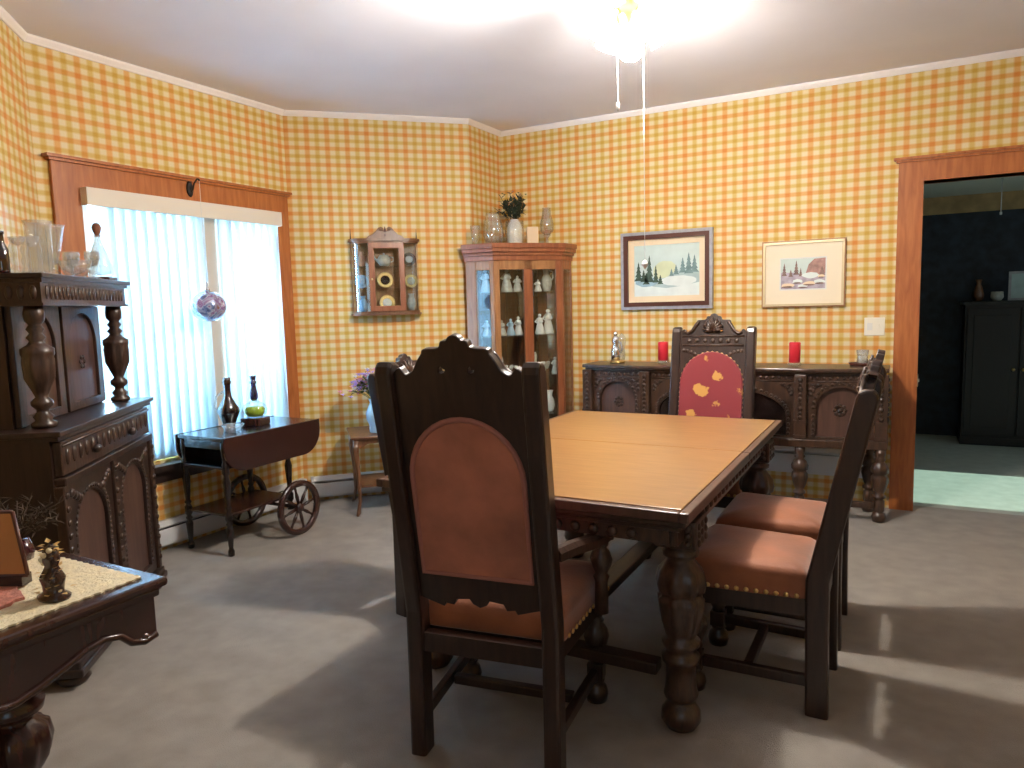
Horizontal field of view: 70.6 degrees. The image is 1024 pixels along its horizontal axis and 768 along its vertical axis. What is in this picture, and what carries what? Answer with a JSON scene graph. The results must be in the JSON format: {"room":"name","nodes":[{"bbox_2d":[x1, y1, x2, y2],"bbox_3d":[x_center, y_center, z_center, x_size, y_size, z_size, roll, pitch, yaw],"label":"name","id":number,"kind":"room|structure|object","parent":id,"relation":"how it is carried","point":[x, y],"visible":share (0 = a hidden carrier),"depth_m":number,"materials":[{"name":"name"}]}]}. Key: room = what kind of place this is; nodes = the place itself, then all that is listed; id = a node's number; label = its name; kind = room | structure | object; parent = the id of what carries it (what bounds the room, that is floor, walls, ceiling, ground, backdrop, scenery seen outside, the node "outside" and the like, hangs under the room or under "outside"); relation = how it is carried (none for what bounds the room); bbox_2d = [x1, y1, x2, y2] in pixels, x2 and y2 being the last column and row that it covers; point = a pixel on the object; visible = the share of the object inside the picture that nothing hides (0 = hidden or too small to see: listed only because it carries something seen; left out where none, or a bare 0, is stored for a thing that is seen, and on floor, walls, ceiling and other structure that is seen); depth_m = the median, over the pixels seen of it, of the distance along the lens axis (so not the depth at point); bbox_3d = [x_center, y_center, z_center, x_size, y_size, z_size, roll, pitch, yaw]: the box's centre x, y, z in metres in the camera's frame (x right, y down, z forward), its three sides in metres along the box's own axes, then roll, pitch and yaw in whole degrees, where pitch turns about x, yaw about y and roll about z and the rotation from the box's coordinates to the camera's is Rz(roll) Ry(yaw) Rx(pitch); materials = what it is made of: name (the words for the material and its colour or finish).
{"room":"dining room","nodes":[
{"label":"dining room","id":0,"kind":"room"},
{"bbox_2d":[0,19,44,272],"bbox_3d":[-2.166,-0.263,2.966,0.120,2.685,1.321,-3,6,-16],"label":"wall","id":1,"kind":"structure","parent":0,"point":[18,188],"depth_m":3.27,"materials":[{"name":"paper"}]},
{"bbox_2d":[0,5,26,40],"bbox_3d":[-2.123,-1.581,2.815,0.026,0.035,1.282,-3,6,-16],"label":"trim","id":2,"kind":"structure","parent":1,"relation":"attached to","point":[5,17],"depth_m":3.26,"materials":[{"name":"white paint"}]},
{"bbox_2d":[23,41,303,550],"bbox_3d":[-1.947,-0.413,4.307,0.120,2.685,1.733,2,7,28],"label":"wall","id":3,"kind":"structure","parent":0,"point":[79,107],"depth_m":4.04,"materials":[{"name":"paper"}]},
{"bbox_2d":[24,33,283,115],"bbox_3d":[-1.918,-1.728,4.130,0.026,0.035,1.633,2,7,28],"label":"trim","id":4,"kind":"structure","parent":3,"relation":"attached to","point":[36,40],"depth_m":3.95,"materials":[{"name":"white paint"}]},
{"bbox_2d":[41,152,299,483],"bbox_3d":[-1.886,-0.339,4.302,0.155,1.745,1.595,2,7,28],"label":"window","id":5,"kind":"structure","parent":3,"relation":"in","point":[67,174],"depth_m":4.14,"materials":[{"name":"brown wood"}]},
{"bbox_2d":[80,187,288,460],"bbox_3d":[-1.836,-0.337,4.293,0.058,1.460,1.302,2,7,28],"label":"vertical blind","id":6,"kind":"object","parent":5,"relation":"attached to","point":[155,244],"visible":0.73,"depth_m":4.21,"materials":[{"name":"beige plastic"}]},
{"bbox_2d":[186,178,199,196],"bbox_3d":[-1.830,-1.131,4.147,0.042,0.096,0.186,-6,8,-35],"label":"wall hook","id":7,"kind":"object","parent":5,"relation":"attached to","point":[189,187],"visible":1,"depth_m":4.20,"materials":[{"name":"grey metal"}]},
{"bbox_2d":[189,181,226,321],"bbox_3d":[-1.755,-0.751,4.125,0.195,0.793,0.201,2,7,28],"label":"glass ball","id":8,"kind":"object","parent":7,"relation":"hanging from","point":[207,305],"visible":1,"depth_m":4.09,"materials":[{"name":"purple glass"}]},
{"bbox_2d":[282,116,470,499],"bbox_3d":[-0.937,-0.540,5.220,1.321,2.685,0.120,-3,6,-16],"label":"wall","id":9,"kind":"structure","parent":0,"point":[357,177],"depth_m":5.10,"materials":[{"name":"paper"}]},
{"bbox_2d":[311,470,383,501],"bbox_3d":[-0.843,0.712,5.278,1.194,0.175,0.059,-3,6,-16],"label":"baseboard heater","id":10,"kind":"object","parent":9,"relation":"attached to","point":[338,484],"visible":0.22,"depth_m":5.15,"materials":[{"name":"white metal"}]},
{"bbox_2d":[283,110,468,123],"bbox_3d":[-0.923,-1.851,5.016,1.282,0.035,0.026,-3,6,-16],"label":"trim","id":11,"kind":"structure","parent":9,"relation":"attached to","point":[299,113],"depth_m":5.00,"materials":[{"name":"white paint"}]},
{"bbox_2d":[348,227,421,315],"bbox_3d":[-0.882,-0.790,5.071,0.498,0.611,0.143,-3,6,-16],"label":"upper cabinet","id":12,"kind":"object","parent":9,"relation":"attached to","point":[388,242],"visible":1,"depth_m":5.07,"materials":[{"name":"brown wood"}]},
{"bbox_2d":[358,252,364,265],"bbox_3d":[-1.049,-0.870,5.036,0.056,0.100,0.056,2,7,28],"label":"vase","id":13,"kind":"object","parent":12,"relation":"on","point":[361,260],"visible":1,"depth_m":5.02,"materials":[{"name":"brown ceramic"}]},
{"bbox_2d":[355,275,368,287],"bbox_3d":[-1.049,-0.715,5.049,0.096,0.095,0.024,-3,6,-16],"label":"plate","id":14,"kind":"object","parent":12,"relation":"on","point":[361,281],"visible":1,"depth_m":5.05,"materials":[{"name":"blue ceramic"}]},
{"bbox_2d":[359,296,368,311],"bbox_3d":[-1.041,-0.562,5.069,0.068,0.110,0.068,2,7,28],"label":"vase","id":15,"kind":"object","parent":12,"relation":"on","point":[363,305],"visible":1,"depth_m":5.05,"materials":[{"name":"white ceramic"}]},
{"bbox_2d":[374,253,393,265],"bbox_3d":[-0.900,-0.873,5.069,0.113,0.091,0.096,1,7,23],"label":"teapot","id":16,"kind":"object","parent":12,"relation":"on","point":[383,260],"visible":0.98,"depth_m":5.04,"materials":[{"name":"grey ceramic"}]},
{"bbox_2d":[353,266,414,267],"bbox_3d":[-0.889,-0.826,5.087,0.446,0.005,0.103,-3,6,-16],"label":"shelf","id":17,"kind":"object","parent":12,"relation":"attached to","point":[353,266],"depth_m":5.09,"materials":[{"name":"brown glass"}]},
{"bbox_2d":[377,272,392,287],"bbox_3d":[-0.891,-0.731,5.084,0.112,0.111,0.026,-3,6,-16],"label":"plate","id":18,"kind":"object","parent":12,"relation":"on","point":[385,280],"visible":1,"depth_m":5.08,"materials":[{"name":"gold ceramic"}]},
{"bbox_2d":[379,295,394,305],"bbox_3d":[-0.879,-0.573,5.103,0.112,0.111,0.026,-3,6,-16],"label":"plate","id":19,"kind":"object","parent":12,"relation":"on","point":[386,300],"visible":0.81,"depth_m":5.11,"materials":[{"name":"gold ceramic"}]},
{"bbox_2d":[404,253,415,264],"bbox_3d":[-0.729,-0.886,5.128,0.092,0.091,0.023,-3,6,-16],"label":"plate","id":20,"kind":"object","parent":12,"relation":"on","point":[409,258],"visible":0.98,"depth_m":5.13,"materials":[{"name":"grey"}]},
{"bbox_2d":[405,274,417,286],"bbox_3d":[-0.719,-0.735,5.146,0.096,0.095,0.024,-3,6,-16],"label":"plate","id":21,"kind":"object","parent":12,"relation":"on","point":[411,280],"visible":0.98,"depth_m":5.15,"materials":[{"name":"yellow ceramic"}]},
{"bbox_2d":[407,293,415,309],"bbox_3d":[-0.718,-0.586,5.163,0.060,0.120,0.060,2,7,28],"label":"vase","id":22,"kind":"object","parent":12,"relation":"on","point":[411,303],"visible":0.94,"depth_m":5.14,"materials":[{"name":"grey ceramic"}]},
{"bbox_2d":[467,124,502,243],"bbox_3d":[-0.197,-0.605,5.638,0.120,2.685,0.601,2,7,28],"label":"wall","id":23,"kind":"structure","parent":0,"point":[484,155],"depth_m":5.45,"materials":[{"name":"paper"}]},
{"bbox_2d":[468,118,500,136],"bbox_3d":[-0.199,-1.913,5.404,0.026,0.035,0.492,2,7,28],"label":"trim","id":24,"kind":"structure","parent":23,"relation":"attached to","point":[471,122],"depth_m":5.38,"materials":[{"name":"white paint"}]},
{"bbox_2d":[0,0,1023,130],"bbox_3d":[0.286,-1.570,1.486,7.000,0.100,7.203,2,7,28],"label":"ceiling","id":25,"kind":"structure","parent":0,"point":[501,65],"depth_m":3.77,"materials":[{"name":"paint"}]},
{"bbox_2d":[583,0,675,268],"bbox_3d":[0.468,-1.062,2.839,0.322,1.211,0.323,1,7,20],"label":"ceiling light","id":26,"kind":"object","parent":25,"relation":"hanging from","point":[620,37],"visible":1,"depth_m":2.77,"materials":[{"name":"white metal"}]},
{"bbox_2d":[38,434,1023,767],"bbox_3d":[1.038,1.045,3.028,7.000,0.100,10.050,2,7,28],"label":"floor","id":27,"kind":"structure","parent":0,"point":[287,650],"depth_m":2.67,"materials":[{"name":"carpet"}]},
{"bbox_2d":[0,272,167,687],"bbox_3d":[-1.831,0.318,3.018,0.378,1.503,1.040,-3,6,-10],"label":"cabinet","id":28,"kind":"object","parent":27,"relation":"on","point":[60,433],"visible":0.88,"depth_m":2.83,"materials":[{"name":"brown wood"}]},
{"bbox_2d":[0,231,10,272],"bbox_3d":[-1.788,-0.461,2.532,0.044,0.146,0.044,2,7,28],"label":"bottle","id":29,"kind":"object","parent":28,"relation":"on","point":[4,252],"visible":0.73,"depth_m":2.52,"materials":[{"name":"brown glass"}]},
{"bbox_2d":[21,220,54,271],"bbox_3d":[-1.818,-0.519,2.781,0.100,0.210,0.100,2,7,28],"label":"crystal vase","id":30,"kind":"object","parent":28,"relation":"on","point":[21,220],"visible":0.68,"depth_m":2.79,"materials":[{"name":"glass"}]},
{"bbox_2d":[26,223,63,274],"bbox_3d":[-1.893,-0.538,2.949,0.132,0.215,0.132,2,7,28],"label":"crystal vase","id":31,"kind":"object","parent":28,"relation":"on","point":[34,223],"visible":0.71,"depth_m":2.93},
{"bbox_2d":[90,277,116,279],"bbox_3d":[-1.843,-0.470,3.241,0.105,0.015,0.105,-3,6,-10],"label":"coaster","id":32,"kind":"object","parent":28,"relation":"on","point":[109,278],"visible":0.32,"depth_m":3.20,"materials":[{"name":"silver metal"}]},
{"bbox_2d":[87,223,112,276],"bbox_3d":[-1.846,-0.598,3.227,0.098,0.240,0.098,-7,8,-39],"label":"decanter","id":33,"kind":"object","parent":32,"relation":"on","point":[96,228],"visible":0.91,"depth_m":3.21,"materials":[{"name":"clear glass"}]},
{"bbox_2d":[0,545,167,767],"bbox_3d":[-1.324,0.835,1.611,0.885,0.750,0.672,2,7,28],"label":"console table","id":34,"kind":"object","parent":27,"relation":"on","point":[35,652],"visible":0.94,"depth_m":1.53,"materials":[{"name":"brown wood"}]},
{"bbox_2d":[0,550,140,630],"bbox_3d":[-1.339,0.459,1.575,0.817,0.004,0.599,2,7,28],"label":"table runner","id":35,"kind":"object","parent":34,"relation":"on","point":[90,580],"visible":0.59,"depth_m":1.59,"materials":[{"name":"fabric"}]},
{"bbox_2d":[0,586,24,609],"bbox_3d":[-1.138,0.453,1.535,0.238,0.006,0.154,2,7,28],"label":"doily","id":36,"kind":"object","parent":35,"relation":"on","point":[9,595],"visible":0.93,"depth_m":1.53,"materials":[{"name":"pink fabric"}]},
{"bbox_2d":[0,510,31,586],"bbox_3d":[-1.183,0.363,1.595,0.244,0.164,0.036,-1,6,1],"label":"picture frame","id":37,"kind":"object","parent":36,"relation":"on","point":[14,568],"visible":1,"depth_m":1.59,"materials":[{"name":"brown"}]},
{"bbox_2d":[22,536,34,560],"bbox_3d":[-1.212,0.406,1.777,0.068,0.050,0.068,2,7,28],"label":"pot","id":38,"kind":"object","parent":35,"relation":"on","point":[29,548],"depth_m":1.77,"materials":[{"name":"glass"}]},
{"bbox_2d":[0,493,65,560],"bbox_3d":[-1.211,0.343,1.754,0.253,0.182,0.184,2,7,28],"label":"plumes","id":39,"kind":"object","parent":35,"relation":"on","point":[29,548],"visible":0.53,"depth_m":1.77,"materials":[{"name":"brown plant"}]},
{"bbox_2d":[31,538,75,602],"bbox_3d":[-0.967,0.389,1.520,0.085,0.126,0.081,2,7,28],"label":"figurine","id":40,"kind":"object","parent":35,"relation":"on","point":[52,578],"visible":1,"depth_m":1.51,"materials":[{"name":"brown wood"}]},
{"bbox_2d":[159,478,307,547],"bbox_3d":[-1.757,0.817,4.538,0.059,0.175,1.253,2,7,28],"label":"baseboard heater","id":41,"kind":"object","parent":27,"relation":"on","point":[172,530],"visible":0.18,"depth_m":4.30,"materials":[{"name":"white metal"}]},
{"bbox_2d":[174,416,319,556],"bbox_3d":[-1.547,0.584,4.353,0.497,0.670,0.732,2,7,28],"label":"cart","id":42,"kind":"object","parent":27,"relation":"on","point":[283,438],"visible":1,"depth_m":4.21,"materials":[{"name":"black wood"}]},
{"bbox_2d":[183,457,231,469],"bbox_3d":[-1.572,0.425,4.316,0.350,0.016,0.655,2,7,28],"label":"shelf","id":43,"kind":"object","parent":42,"relation":"attached to","point":[216,463],"depth_m":4.09,"materials":[{"name":"black wood"}]},
{"bbox_2d":[214,377,239,428],"bbox_3d":[-1.672,0.112,4.252,0.129,0.300,0.123,-6,8,-38],"label":"decanter","id":44,"kind":"object","parent":42,"relation":"on","point":[228,410],"visible":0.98,"depth_m":4.22,"materials":[{"name":"brown glass"}]},
{"bbox_2d":[190,489,281,516],"bbox_3d":[-1.599,0.700,4.282,0.330,0.014,0.480,2,7,28],"label":"shelf","id":45,"kind":"object","parent":42,"relation":"attached to","point":[251,499],"depth_m":4.23,"materials":[{"name":"brown wood"}]},
{"bbox_2d":[240,416,269,425],"bbox_3d":[-1.549,0.223,4.367,0.130,0.047,0.120,0,6,11],"label":"wooden box","id":46,"kind":"object","parent":42,"relation":"on","point":[259,421],"visible":0.84,"depth_m":4.31,"materials":[{"name":"brown wood"}]},
{"bbox_2d":[242,375,266,417],"bbox_3d":[-1.553,0.074,4.351,0.144,0.252,0.144,2,7,28],"label":"decanter","id":47,"kind":"object","parent":46,"relation":"on","point":[250,411],"visible":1,"depth_m":4.33,"materials":[{"name":"clear glass"}]},
{"bbox_2d":[346,426,384,516],"bbox_3d":[-0.823,0.570,4.942,0.550,0.527,0.440,-3,6,-16],"label":"side table","id":48,"kind":"object","parent":27,"relation":"on","point":[358,437],"visible":0.44,"depth_m":4.74,"materials":[{"name":"brown wood"}]},
{"bbox_2d":[338,368,376,432],"bbox_3d":[-0.862,0.102,4.803,0.524,0.435,0.401,0,6,13],"label":"flower vase","id":49,"kind":"object","parent":48,"relation":"on","point":[369,413],"visible":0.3,"depth_m":4.75,"materials":[{"name":"blue ceramic"}]},
{"bbox_2d":[361,472,384,487],"bbox_3d":[-0.821,0.644,4.950,0.440,0.013,0.340,-3,6,-16],"label":"shelf","id":50,"kind":"object","parent":48,"relation":"attached to","point":[367,480],"depth_m":4.90,"materials":[{"name":"brown wood"}]},
{"bbox_2d":[367,353,416,616],"bbox_3d":[-0.268,0.444,3.182,0.602,1.149,0.458,4,8,40],"label":"chair","id":51,"kind":"object","parent":27,"relation":"on","point":[403,359],"visible":0.07,"depth_m":3.16,"materials":[{"name":"brown wood"}]},
{"bbox_2d":[374,333,613,767],"bbox_3d":[-0.035,0.474,2.229,0.636,1.284,0.622,1,7,20],"label":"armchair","id":52,"kind":"object","parent":27,"relation":"on","point":[486,574],"visible":0.99,"depth_m":2.02,"materials":[{"name":"brown wood"}]},
{"bbox_2d":[461,243,576,418],"bbox_3d":[0.084,-0.134,5.395,0.633,1.785,0.623,2,7,28],"label":"curio cabinet","id":53,"kind":"object","parent":27,"relation":"on","point":[527,261],"visible":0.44,"depth_m":5.34,"materials":[{"name":"brown wood"}]},
{"bbox_2d":[480,270,489,292],"bbox_3d":[-0.192,-0.749,5.251,0.080,0.167,0.072,2,7,28],"label":"figurine","id":54,"kind":"object","parent":53,"relation":"on","point":[485,287],"visible":0.88,"depth_m":5.23,"materials":[{"name":"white ceramic"}]},
{"bbox_2d":[482,320,491,335],"bbox_3d":[-0.183,-0.408,5.288,0.067,0.118,0.061,2,7,28],"label":"figurine","id":55,"kind":"object","parent":53,"relation":"on","point":[487,332],"visible":1,"depth_m":5.27,"materials":[{"name":"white ceramic"}]},
{"bbox_2d":[501,320,506,335],"bbox_3d":[-0.075,-0.413,5.327,0.075,0.113,0.068,2,7,28],"label":"figurine","id":56,"kind":"object","parent":53,"relation":"on","point":[503,331],"visible":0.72,"depth_m":5.30,"materials":[{"name":"grey ceramic"}]},
{"bbox_2d":[500,270,512,291],"bbox_3d":[-0.040,-0.759,5.305,0.092,0.167,0.084,2,7,28],"label":"figurine","id":57,"kind":"object","parent":53,"relation":"on","point":[506,285],"visible":0.88,"depth_m":5.28,"materials":[{"name":"grey ceramic"}]},
{"bbox_2d":[506,319,514,334],"bbox_3d":[-0.009,-0.422,5.349,0.067,0.123,0.061,2,7,28],"label":"figurine","id":58,"kind":"object","parent":53,"relation":"on","point":[510,331],"visible":1,"depth_m":5.33,"materials":[{"name":"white ceramic"}]},
{"bbox_2d":[505,219,523,242],"bbox_3d":[0.019,-1.110,5.292,0.140,0.180,0.140,2,7,28],"label":"vase","id":59,"kind":"object","parent":53,"relation":"on","point":[514,228],"visible":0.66,"depth_m":5.25,"materials":[{"name":"white ceramic"}]},
{"bbox_2d":[496,191,526,220],"bbox_3d":[0.015,-1.239,5.412,0.282,0.410,0.240,2,7,28],"label":"plant arrangement","id":60,"kind":"object","parent":59,"relation":"in","point":[516,210],"visible":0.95,"depth_m":5.36,"materials":[{"name":"green plant"}]},
{"bbox_2d":[513,276,521,291],"bbox_3d":[0.039,-0.737,5.314,0.071,0.118,0.065,-2,6,0],"label":"figurine","id":61,"kind":"object","parent":53,"relation":"on","point":[517,287],"visible":1,"depth_m":5.30,"materials":[{"name":"grey ceramic"}]},
{"bbox_2d":[479,333,555,337],"bbox_3d":[0.065,-0.363,5.409,0.543,0.006,0.529,2,7,28],"label":"glass shelf","id":62,"kind":"object","parent":53,"relation":"attached to","point":[498,335],"depth_m":5.35,"materials":[{"name":"glass"}]},
{"bbox_2d":[478,269,557,417],"bbox_3d":[0.053,-0.165,5.620,0.637,1.480,0.244,-3,6,-11],"label":"mirror","id":63,"kind":"object","parent":53,"relation":"attached to","point":[527,304],"depth_m":5.60,"materials":[{"name":"silver mirror"}]},
{"bbox_2d":[514,316,522,334],"bbox_3d":[0.047,-0.433,5.368,0.067,0.138,0.061,2,7,28],"label":"figurine","id":64,"kind":"object","parent":53,"relation":"on","point":[518,330],"visible":0.99,"depth_m":5.35,"materials":[{"name":"white ceramic"}]},
{"bbox_2d":[486,291,554,293],"bbox_3d":[0.056,-0.679,5.375,0.543,0.006,0.529,2,7,28],"label":"glass shelf","id":65,"kind":"object","parent":53,"relation":"attached to","point":[495,292],"depth_m":5.40,"materials":[{"name":"glass"}]},
{"bbox_2d":[526,227,538,242],"bbox_3d":[0.150,-1.092,5.330,0.085,0.128,0.050,-2,6,-1],"label":"box","id":66,"kind":"object","parent":53,"relation":"on","point":[531,232],"visible":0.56,"depth_m":5.30,"materials":[{"name":"beige"}]},
{"bbox_2d":[534,279,541,291],"bbox_3d":[0.193,-0.734,5.380,0.058,0.089,0.053,2,7,28],"label":"figurine","id":67,"kind":"object","parent":53,"relation":"on","point":[537,287],"visible":0.89,"depth_m":5.37,"materials":[{"name":"white ceramic"}]},
{"bbox_2d":[512,371,566,375],"bbox_3d":[0.073,-0.067,5.441,0.543,0.006,0.529,2,7,28],"label":"glass shelf","id":68,"kind":"object","parent":53,"relation":"attached to","point":[548,373],"depth_m":5.40,"materials":[{"name":"glass"}]},
{"bbox_2d":[535,314,544,333],"bbox_3d":[0.207,-0.450,5.413,0.075,0.153,0.068,2,7,28],"label":"figurine","id":69,"kind":"object","parent":53,"relation":"on","point":[539,327],"visible":1,"depth_m":5.39,"materials":[{"name":"white ceramic"}]},
{"bbox_2d":[534,352,549,370],"bbox_3d":[0.213,-0.162,5.476,0.094,0.159,0.176,-6,8,-36],"label":"swan figurine","id":70,"kind":"object","parent":53,"relation":"on","point":[547,363],"visible":0.3,"depth_m":5.45,"materials":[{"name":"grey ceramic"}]},
{"bbox_2d":[541,269,553,290],"bbox_3d":[0.259,-0.780,5.418,0.083,0.170,0.088,-4,7,-19],"label":"pitcher","id":71,"kind":"object","parent":53,"relation":"on","point":[546,282],"visible":0.84,"depth_m":5.39,"materials":[{"name":"grey ceramic"}]},
{"bbox_2d":[542,309,553,333],"bbox_3d":[0.272,-0.473,5.455,0.088,0.187,0.080,2,7,28],"label":"figurine","id":72,"kind":"object","parent":53,"relation":"on","point":[548,327],"visible":0.96,"depth_m":5.43,"materials":[{"name":"white ceramic"}]},
{"bbox_2d":[547,390,554,411],"bbox_3d":[0.284,0.127,5.508,0.088,0.160,0.083,-3,6,-13],"label":"pitcher","id":73,"kind":"object","parent":53,"relation":"on","point":[551,403],"visible":0.69,"depth_m":5.48,"materials":[{"name":"white ceramic"}]},
{"bbox_2d":[551,357,556,373],"bbox_3d":[0.324,-0.141,5.421,0.059,0.128,0.053,2,7,28],"label":"figurine","id":74,"kind":"object","parent":53,"relation":"on","point":[554,368],"visible":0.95,"depth_m":5.41,"materials":[{"name":"grey ceramic"}]},
{"bbox_2d":[549,409,568,413],"bbox_3d":[0.081,0.222,5.472,0.543,0.006,0.529,2,7,28],"label":"glass shelf","id":75,"kind":"object","parent":53,"relation":"attached to","point":[555,411],"depth_m":5.44,"materials":[{"name":"glass"}]},
{"bbox_2d":[376,410,781,732],"bbox_3d":[0.426,0.627,3.047,1.095,0.760,1.720,2,7,28],"label":"dining table","id":76,"kind":"object","parent":27,"relation":"on","point":[653,480],"visible":0.7,"depth_m":2.38,"materials":[{"name":"brown wood"}]},
{"bbox_2d":[646,313,756,558],"bbox_3d":[1.013,0.270,3.870,0.636,1.279,0.634,2,7,28],"label":"armchair","id":77,"kind":"object","parent":27,"relation":"on","point":[713,371],"visible":0.44,"depth_m":4.02,"materials":[{"name":"fabric"}]},
{"bbox_2d":[582,361,890,522],"bbox_3d":[1.401,0.333,4.779,1.951,0.920,0.381,2,7,28],"label":"sideboard","id":78,"kind":"object","parent":27,"relation":"on","point":[814,403],"visible":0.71,"depth_m":4.42,"materials":[{"name":"brown wood"}]},
{"bbox_2d":[610,331,625,362],"bbox_3d":[0.748,-0.261,5.111,0.113,0.222,0.110,2,7,28],"label":"figurine","id":79,"kind":"object","parent":78,"relation":"on","point":[616,352],"visible":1,"depth_m":5.10,"materials":[{"name":"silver metal"}]},
{"bbox_2d":[658,342,668,363],"bbox_3d":[1.035,-0.218,4.954,0.084,0.154,0.084,2,7,28],"label":"candle","id":80,"kind":"object","parent":78,"relation":"on","point":[662,346],"visible":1,"depth_m":4.93,"materials":[{"name":"red wax"}]},
{"bbox_2d":[788,342,801,365],"bbox_3d":[1.765,-0.190,4.513,0.084,0.154,0.084,2,7,28],"label":"candle","id":81,"kind":"object","parent":78,"relation":"on","point":[794,347],"visible":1,"depth_m":4.49,"materials":[{"name":"red wax"}]},
{"bbox_2d":[848,362,866,365],"bbox_3d":[2.148,-0.122,4.410,0.180,0.020,0.108,2,7,28],"label":"tray","id":82,"kind":"object","parent":78,"relation":"on","point":[850,363],"visible":0.53,"depth_m":4.39,"materials":[{"name":"brown"}]},
{"bbox_2d":[856,349,868,362],"bbox_3d":[2.138,-0.163,4.410,0.072,0.090,0.072,2,7,28],"label":"candle cup","id":83,"kind":"object","parent":82,"relation":"on","point":[861,358],"visible":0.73,"depth_m":4.39,"materials":[{"name":"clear glass"}]},
{"bbox_2d":[858,355,866,362],"bbox_3d":[2.139,-0.150,4.412,0.048,0.048,0.048,2,7,28],"label":"candle","id":84,"kind":"object","parent":83,"relation":"on","point":[861,358],"depth_m":4.39,"materials":[{"name":"white wax"}]},
{"bbox_2d":[695,360,882,719],"bbox_3d":[0.929,0.485,2.503,0.602,1.149,0.458,2,7,28],"label":"chair","id":85,"kind":"object","parent":27,"relation":"on","point":[743,567],"visible":0.87,"depth_m":2.36,"materials":[{"name":"brown wood"}]},
{"bbox_2d":[715,349,886,650],"bbox_3d":[1.174,0.430,2.953,0.602,1.149,0.458,2,7,28],"label":"chair","id":86,"kind":"object","parent":27,"relation":"on","point":[796,516],"visible":0.24,"depth_m":2.90,"materials":[{"name":"leather"}]},
{"bbox_2d":[956,300,1023,447],"bbox_3d":[4.442,-0.101,6.387,0.840,1.268,0.459,2,7,28],"label":"cabinet","id":87,"kind":"object","parent":27,"relation":"on","point":[991,385],"visible":1,"depth_m":6.30,"materials":[{"name":"black"}]},
{"bbox_2d":[972,279,983,300],"bbox_3d":[4.139,-0.831,6.416,0.090,0.190,0.090,2,7,28],"label":"vase","id":88,"kind":"object","parent":87,"relation":"on","point":[978,294],"visible":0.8,"depth_m":6.39,"materials":[{"name":"ceramic"}]},
{"bbox_2d":[990,291,1003,300],"bbox_3d":[4.263,-0.772,6.356,0.100,0.080,0.100,2,7,28],"label":"vase","id":89,"kind":"object","parent":87,"relation":"on","point":[995,296],"visible":1,"depth_m":6.32,"materials":[{"name":"grey ceramic"}]},
{"bbox_2d":[1008,271,1023,299],"bbox_3d":[4.402,-0.852,6.270,0.160,0.250,0.014,2,7,28],"label":"picture frame","id":90,"kind":"object","parent":87,"relation":"on","point":[1016,278],"visible":0.97,"depth_m":6.28,"materials":[{"name":"grey"}]},
{"bbox_2d":[500,56,1023,507],"bbox_3d":[2.394,-0.553,4.507,5.754,2.685,0.120,2,7,28],"label":"wall","id":91,"kind":"structure","parent":0,"point":[815,163],"depth_m":4.79,"materials":[{"name":"paper"}]},
{"bbox_2d":[620,227,713,309],"bbox_3d":[1.085,-0.803,5.100,0.658,0.548,0.034,2,7,28],"label":"framed picture","id":92,"kind":"object","parent":91,"relation":"attached to","point":[679,272],"visible":1,"depth_m":5.10,"materials":[{"name":"brown"}]},
{"bbox_2d":[634,242,698,296],"bbox_3d":[1.089,-0.804,5.109,0.470,0.360,0.004,2,7,28],"label":"painting","id":93,"kind":"object","parent":92,"relation":"attached to","point":[672,270],"depth_m":5.11,"materials":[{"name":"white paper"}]},
{"bbox_2d":[501,48,1023,136],"bbox_3d":[2.324,-1.862,4.301,5.514,0.035,0.026,2,7,28],"label":"trim","id":94,"kind":"structure","parent":91,"relation":"attached to","point":[1017,52],"depth_m":4.61,"materials":[{"name":"white paint"}]},
{"bbox_2d":[762,237,846,307],"bbox_3d":[1.883,-0.714,4.681,0.505,0.430,0.024,2,7,28],"label":"framed picture","id":95,"kind":"object","parent":91,"relation":"attached to","point":[811,272],"visible":1,"depth_m":4.68,"materials":[{"name":"brown wood"}]},
{"bbox_2d":[781,257,825,288],"bbox_3d":[1.887,-0.715,4.685,0.273,0.194,0.004,2,7,28],"label":"painting","id":96,"kind":"object","parent":95,"relation":"attached to","point":[796,272],"depth_m":4.68,"materials":[{"name":"multicoloured"}]},
{"bbox_2d":[766,446,874,477],"bbox_3d":[1.545,0.584,5.007,1.780,0.360,0.059,2,7,28],"label":"baseboard heater","id":97,"kind":"object","parent":91,"relation":"attached to","point":[821,461],"visible":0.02,"depth_m":4.75,"materials":[{"name":"white metal"}]},
{"bbox_2d":[864,317,884,335],"bbox_3d":[2.265,-0.359,4.521,0.115,0.112,0.018,2,7,28],"label":"wall switch","id":98,"kind":"object","parent":91,"relation":"attached to","point":[872,326],"visible":1,"depth_m":4.52,"materials":[{"name":"beige"}]},
{"bbox_2d":[889,144,1023,510],"bbox_3d":[3.024,-0.271,4.181,1.500,2.160,0.190,2,7,28],"label":"door frame","id":99,"kind":"structure","parent":91,"relation":"in","point":[914,171],"depth_m":4.39,"materials":[{"name":"brown wood"}]},
{"bbox_2d":[915,208,1023,435],"bbox_3d":[4.609,-0.534,6.586,3.200,2.080,0.100,2,7,28],"label":"wall","id":100,"kind":"structure","parent":0,"point":[959,250],"depth_m":6.77,"materials":[{"name":"paint"}]},
{"bbox_2d":[923,190,1023,215],"bbox_3d":[4.578,-1.647,6.466,3.200,0.160,0.100,2,7,28],"label":"trim","id":101,"kind":"structure","parent":100,"relation":"attached to","point":[1010,199],"depth_m":6.61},
{"bbox_2d":[923,175,1023,197],"bbox_3d":[3.923,-1.629,5.257,3.400,0.100,2.837,2,7,28],"label":"ceiling","id":102,"kind":"structure","parent":0,"point":[1013,183],"depth_m":6.15,"materials":[{"name":"white"}]},
{"bbox_2d":[1000,178,1002,214],"bbox_3d":[3.875,-1.484,5.723,0.018,0.284,0.017,2,7,28],"label":"pull chain","id":103,"kind":"object","parent":102,"relation":"hanging from","point":[1002,178],"visible":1,"depth_m":5.72,"materials":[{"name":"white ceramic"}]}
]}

